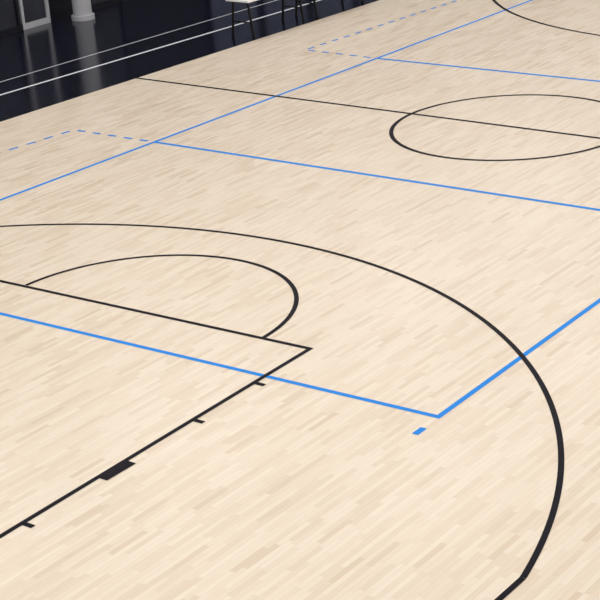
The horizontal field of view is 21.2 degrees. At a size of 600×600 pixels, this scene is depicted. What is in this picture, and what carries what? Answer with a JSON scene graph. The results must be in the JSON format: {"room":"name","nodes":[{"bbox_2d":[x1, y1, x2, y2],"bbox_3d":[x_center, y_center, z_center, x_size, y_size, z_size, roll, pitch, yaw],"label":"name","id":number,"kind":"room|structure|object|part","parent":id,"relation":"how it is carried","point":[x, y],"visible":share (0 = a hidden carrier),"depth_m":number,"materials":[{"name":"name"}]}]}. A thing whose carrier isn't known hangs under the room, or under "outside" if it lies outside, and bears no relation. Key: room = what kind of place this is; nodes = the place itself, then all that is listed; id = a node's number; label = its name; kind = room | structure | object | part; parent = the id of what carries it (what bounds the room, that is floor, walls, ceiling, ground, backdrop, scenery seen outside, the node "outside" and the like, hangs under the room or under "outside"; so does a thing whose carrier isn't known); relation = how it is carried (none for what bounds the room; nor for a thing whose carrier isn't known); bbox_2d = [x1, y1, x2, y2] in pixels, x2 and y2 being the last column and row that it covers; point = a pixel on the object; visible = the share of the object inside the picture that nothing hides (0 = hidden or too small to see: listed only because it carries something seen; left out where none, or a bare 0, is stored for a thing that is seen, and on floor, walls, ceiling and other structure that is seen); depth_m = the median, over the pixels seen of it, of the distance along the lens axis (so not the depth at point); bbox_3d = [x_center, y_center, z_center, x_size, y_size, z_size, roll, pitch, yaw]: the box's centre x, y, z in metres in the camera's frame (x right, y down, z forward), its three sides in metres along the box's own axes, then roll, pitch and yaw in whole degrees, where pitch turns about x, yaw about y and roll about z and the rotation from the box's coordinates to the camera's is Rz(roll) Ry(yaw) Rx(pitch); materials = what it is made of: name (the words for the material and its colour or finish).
{"room":"indoor sports hall","nodes":[
{"label":"indoor sports hall","id":0,"kind":"room"},
{"bbox_2d":[48,0,124,20],"bbox_3d":[-8.024,-7.105,30.720,0.145,5.200,52.980,12,27,36],"label":"wall panel","id":1,"kind":"object","parent":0,"point":[59,9],"depth_m":34.64,"materials":[{"name":"black"}]},
{"bbox_2d":[0,0,21,36],"bbox_3d":[-6.415,-6.696,32.809,0.069,2.680,1.400,12,27,36],"label":"window","id":2,"kind":"structure","parent":1,"relation":"attached to","point":[10,22],"depth_m":33.50,"materials":[{"name":"black glass"}]},
{"bbox_2d":[18,0,50,29],"bbox_3d":[-5.717,-7.077,33.640,0.069,2.680,0.800,12,27,36],"label":"window","id":3,"kind":"structure","parent":1,"relation":"attached to","point":[33,13],"depth_m":34.02,"materials":[{"name":"black glass"}]},
{"bbox_2d":[91,0,122,9],"bbox_3d":[-4.456,-7.764,35.138,0.069,2.680,1.150,12,27,36],"label":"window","id":4,"kind":"structure","parent":1,"relation":"attached to","point":[95,4],"depth_m":35.53,"materials":[{"name":"black glass"}]},
{"bbox_2d":[0,0,377,121],"bbox_3d":[4.218,-2.079,22.726,30.600,0.198,53.000,12,27,36],"label":"floor","id":5,"kind":"structure","parent":0,"point":[63,40],"depth_m":31.93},
{"bbox_2d":[71,0,94,21],"bbox_3d":[-4.787,-7.578,33.874,0.500,3.300,0.500,12,27,36],"label":"column","id":6,"kind":"structure","parent":5,"relation":"on","point":[82,11],"depth_m":34.24,"materials":[{"name":"white paint"}]},
{"bbox_2d":[0,0,319,94],"bbox_3d":[-5.083,-3.887,29.029,2.964,0.001,38.004,12,27,36],"label":"white border lines","id":7,"kind":"object","parent":5,"relation":"on","point":[275,0],"visible":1,"depth_m":31.10,"materials":[{"name":"paint"}]},
{"bbox_2d":[225,0,304,38],"bbox_3d":[-0.652,-5.746,31.859,0.620,0.760,1.700,14,28,39],"label":"folding table","id":8,"kind":"object","parent":5,"relation":"on","point":[247,2],"visible":1,"depth_m":31.38,"materials":[{"name":"metal"}]},
{"bbox_3d":[-1.137,-5.496,31.344,0.620,0.741,0.060,14,28,39],"label":"leg frame","id":9,"kind":"part","parent":8,"relation":"part of","materials":[{"name":"black metal"}]},
{"bbox_3d":[-0.165,-5.979,32.380,0.620,0.741,0.060,14,28,39],"label":"leg frame","id":10,"kind":"part","parent":8,"relation":"part of","materials":[{"name":"black metal"}]},
{"bbox_2d":[295,0,363,17],"bbox_3d":[0.596,-6.379,33.219,0.620,0.760,1.700,14,28,39],"label":"folding table","id":11,"kind":"object","parent":5,"relation":"on","point":[296,1],"visible":1,"depth_m":32.84,"materials":[{"name":"metal"}]},
{"bbox_3d":[0.111,-6.129,32.705,0.620,0.741,0.060,14,28,39],"label":"leg frame","id":12,"kind":"part","parent":11,"relation":"part of","materials":[{"name":"black metal"}]},
{"bbox_2d":[0,0,599,599],"bbox_3d":[4.178,-1.491,20.951,23.375,0.002,44.000,12,27,36],"label":"floor","id":13,"kind":"structure","parent":0,"point":[284,490],"depth_m":17.55,"materials":[{"name":"beige wood"}]},
{"bbox_2d":[0,0,599,599],"bbox_3d":[3.039,-2.650,24.148,15.532,0.001,28.115,12,27,36],"label":"court lines","id":14,"kind":"object","parent":13,"relation":"on","point":[124,464],"visible":1,"depth_m":17.26,"materials":[{"name":"black paint"}]},
{"bbox_2d":[0,0,599,434],"bbox_3d":[2.024,-2.765,24.658,11.663,0.001,18.480,12,27,36],"label":"court lines","id":15,"kind":"object","parent":13,"relation":"on","point":[421,429],"visible":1,"depth_m":18.24,"materials":[{"name":"blue paint"}]}
]}

